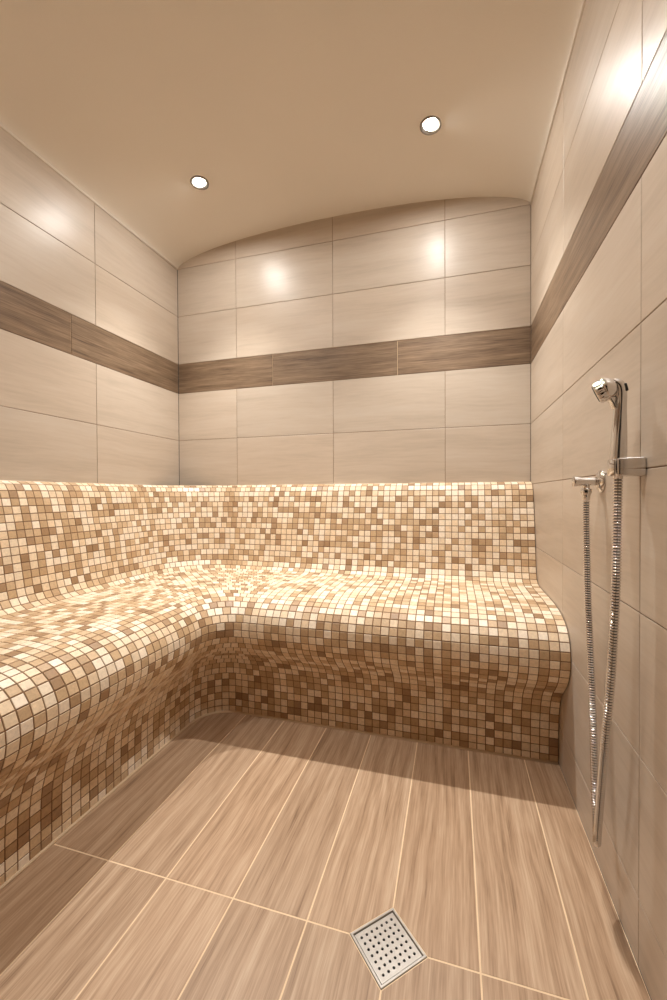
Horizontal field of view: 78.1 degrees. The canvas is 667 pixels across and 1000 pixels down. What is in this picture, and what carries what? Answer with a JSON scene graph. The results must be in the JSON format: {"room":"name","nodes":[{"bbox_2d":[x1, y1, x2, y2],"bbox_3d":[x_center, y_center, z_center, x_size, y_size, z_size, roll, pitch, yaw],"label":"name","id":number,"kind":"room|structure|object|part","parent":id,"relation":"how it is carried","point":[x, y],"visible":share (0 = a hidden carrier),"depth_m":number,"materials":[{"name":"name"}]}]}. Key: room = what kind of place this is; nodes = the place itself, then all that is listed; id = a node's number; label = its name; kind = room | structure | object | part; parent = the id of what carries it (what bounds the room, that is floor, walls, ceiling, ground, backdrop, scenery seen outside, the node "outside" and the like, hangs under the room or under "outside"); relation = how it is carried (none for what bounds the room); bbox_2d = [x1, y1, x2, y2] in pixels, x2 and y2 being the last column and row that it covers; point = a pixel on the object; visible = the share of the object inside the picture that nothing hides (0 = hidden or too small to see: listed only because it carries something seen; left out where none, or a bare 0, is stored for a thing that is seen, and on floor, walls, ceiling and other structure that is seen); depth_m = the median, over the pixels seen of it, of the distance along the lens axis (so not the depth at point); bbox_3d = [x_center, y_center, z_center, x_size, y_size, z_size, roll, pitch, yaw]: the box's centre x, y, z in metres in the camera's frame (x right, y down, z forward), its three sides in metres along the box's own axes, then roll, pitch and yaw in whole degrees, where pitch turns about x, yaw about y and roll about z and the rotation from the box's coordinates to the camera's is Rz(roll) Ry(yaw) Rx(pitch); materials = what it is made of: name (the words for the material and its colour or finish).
{"room":"spa","nodes":[
{"label":"spa","id":0,"kind":"room"},
{"bbox_2d":[0,127,178,484],"bbox_3d":[-1.379,-0.241,1.300,0.003,2.445,2.780,0,1,16],"label":"wall","id":1,"kind":"structure","parent":0,"point":[89,311],"depth_m":1.92,"materials":[{"name":"beige tile"}]},
{"bbox_2d":[0,124,177,269],"bbox_3d":[-1.381,-1.448,1.284,0.010,0.010,2.770,0,1,16],"label":"trim","id":2,"kind":"structure","parent":1,"relation":"attached to","point":[1,125],"depth_m":1.92,"materials":[{"name":"paint"}]},
{"bbox_2d":[0,0,582,268],"bbox_3d":[-0.396,-1.518,0.996,2.056,0.134,2.780,0,1,16],"label":"ceiling","id":3,"kind":"structure","parent":0,"point":[291,112],"depth_m":1.61,"materials":[{"name":"paint"}]},
{"bbox_2d":[190,175,208,189],"bbox_3d":[-0.666,-1.579,2.043,0.092,0.017,0.092,0,1,16],"label":"recessed light","id":4,"kind":"object","parent":3,"relation":"in","point":[199,182],"visible":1,"depth_m":2.04,"materials":[{"name":"silver metal"}]},
{"bbox_3d":[-0.666,-1.575,2.043,0.047,0.008,0.047,0,1,16],"label":"lamp glass","id":5,"kind":"part","parent":4,"relation":"part of","materials":[{"name":"white glass"}]},
{"bbox_2d":[420,116,440,134],"bbox_3d":[0.409,-1.578,1.729,0.092,0.017,0.092,0,1,16],"label":"recessed light","id":6,"kind":"object","parent":3,"relation":"in","point":[429,125],"visible":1,"depth_m":1.73,"materials":[{"name":"silver metal"}]},
{"bbox_3d":[0.409,-1.575,1.729,0.047,0.008,0.047,0,1,16],"label":"lamp glass","id":7,"kind":"part","parent":6,"relation":"part of","materials":[{"name":"white glass"}]},
{"bbox_2d":[0,676,650,999],"bbox_3d":[-0.385,0.981,1.025,2.056,0.001,2.780,0,1,16],"label":"floor","id":8,"kind":"structure","parent":0,"point":[242,860],"depth_m":1.06,"materials":[{"name":"brown tile"}]},
{"bbox_2d":[0,480,570,890],"bbox_3d":[-0.388,0.455,1.020,2.054,1.059,2.779,0,1,16],"label":"tiled bench","id":9,"kind":"object","parent":8,"relation":"on","point":[414,612],"visible":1,"depth_m":1.65,"materials":[{"name":"tile"}]},
{"bbox_3d":[-0.389,0.155,1.016,2.054,0.458,2.779,0,1,16],"label":"backrest","id":10,"kind":"part","parent":9,"relation":"part of","materials":[{"name":"tile"}]},
{"bbox_3d":[-0.328,0.463,0.910,1.878,0.158,2.602,0,1,16],"label":"seat","id":11,"kind":"part","parent":9,"relation":"part of","materials":[{"name":"tile"}]},
{"bbox_3d":[-0.188,0.764,0.661,1.471,0.439,2.195,0,1,16],"label":"panel","id":12,"kind":"part","parent":9,"relation":"part of","materials":[{"name":"tile"}]},
{"bbox_2d":[350,908,426,989],"bbox_3d":[0.119,1.009,0.906,0.120,0.062,0.120,-1,1,-29],"label":"floor drain","id":13,"kind":"object","parent":8,"relation":"in","point":[387,954],"visible":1,"depth_m":0.90,"materials":[{"name":"metal"}]},
{"bbox_2d":[531,0,666,999],"bbox_3d":[0.598,-0.243,0.722,0.003,2.445,2.780,0,1,16],"label":"wall","id":14,"kind":"structure","parent":0,"point":[599,203],"depth_m":1.00,"materials":[{"name":"beige tile"}]},
{"bbox_2d":[530,0,585,204],"bbox_3d":[0.589,-1.450,0.709,0.010,0.010,2.770,0,1,16],"label":"trim","id":15,"kind":"structure","parent":14,"relation":"attached to","point":[583,2],"depth_m":1.46,"materials":[{"name":"paint"}]},
{"bbox_2d":[572,470,605,492],"bbox_3d":[0.666,-0.048,1.079,0.067,0.059,0.059,0,1,16],"label":"wall outlet","id":16,"kind":"object","parent":14,"relation":"attached to","point":[599,481],"visible":1,"depth_m":1.07,"materials":[{"name":"silver metal"}]},
{"bbox_3d":[0.691,-0.048,1.072,0.014,0.059,0.059,0,1,16],"label":"plate","id":17,"kind":"part","parent":16,"relation":"part of","materials":[{"name":"silver metal"}]},
{"bbox_2d":[607,456,645,476],"bbox_3d":[0.602,-0.068,0.850,0.062,0.040,0.043,0,1,16],"label":"bracket","id":18,"kind":"object","parent":14,"relation":"attached to","point":[626,466],"visible":0.98,"depth_m":0.83,"materials":[{"name":"silver metal"}]},
{"bbox_2d":[592,378,628,459],"bbox_3d":[0.574,-0.155,0.855,0.064,0.198,0.048,0,1,37],"label":"shower","id":19,"kind":"object","parent":18,"relation":"on","point":[613,391],"visible":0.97,"depth_m":0.84,"materials":[{"name":"silver metal"}]},
{"bbox_2d":[581,476,622,846],"bbox_3d":[0.625,0.372,0.973,0.036,0.898,0.262,0,1,19],"label":"shower hose","id":20,"kind":"object","parent":19,"relation":"attached to","point":[598,770],"visible":0.99,"depth_m":0.91,"materials":[{"name":"silver metal"}]},
{"bbox_3d":[0.578,-0.202,0.856,0.013,0.026,0.020,0,1,16],"label":"selector lever","id":21,"kind":"part","parent":19,"relation":"part of","materials":[{"name":"silver metal"}]},
{"bbox_3d":[0.589,-0.154,0.853,0.034,0.196,0.032,0,1,16],"label":"handle","id":22,"kind":"part","parent":19,"relation":"part of","materials":[{"name":"silver metal"}]}
]}

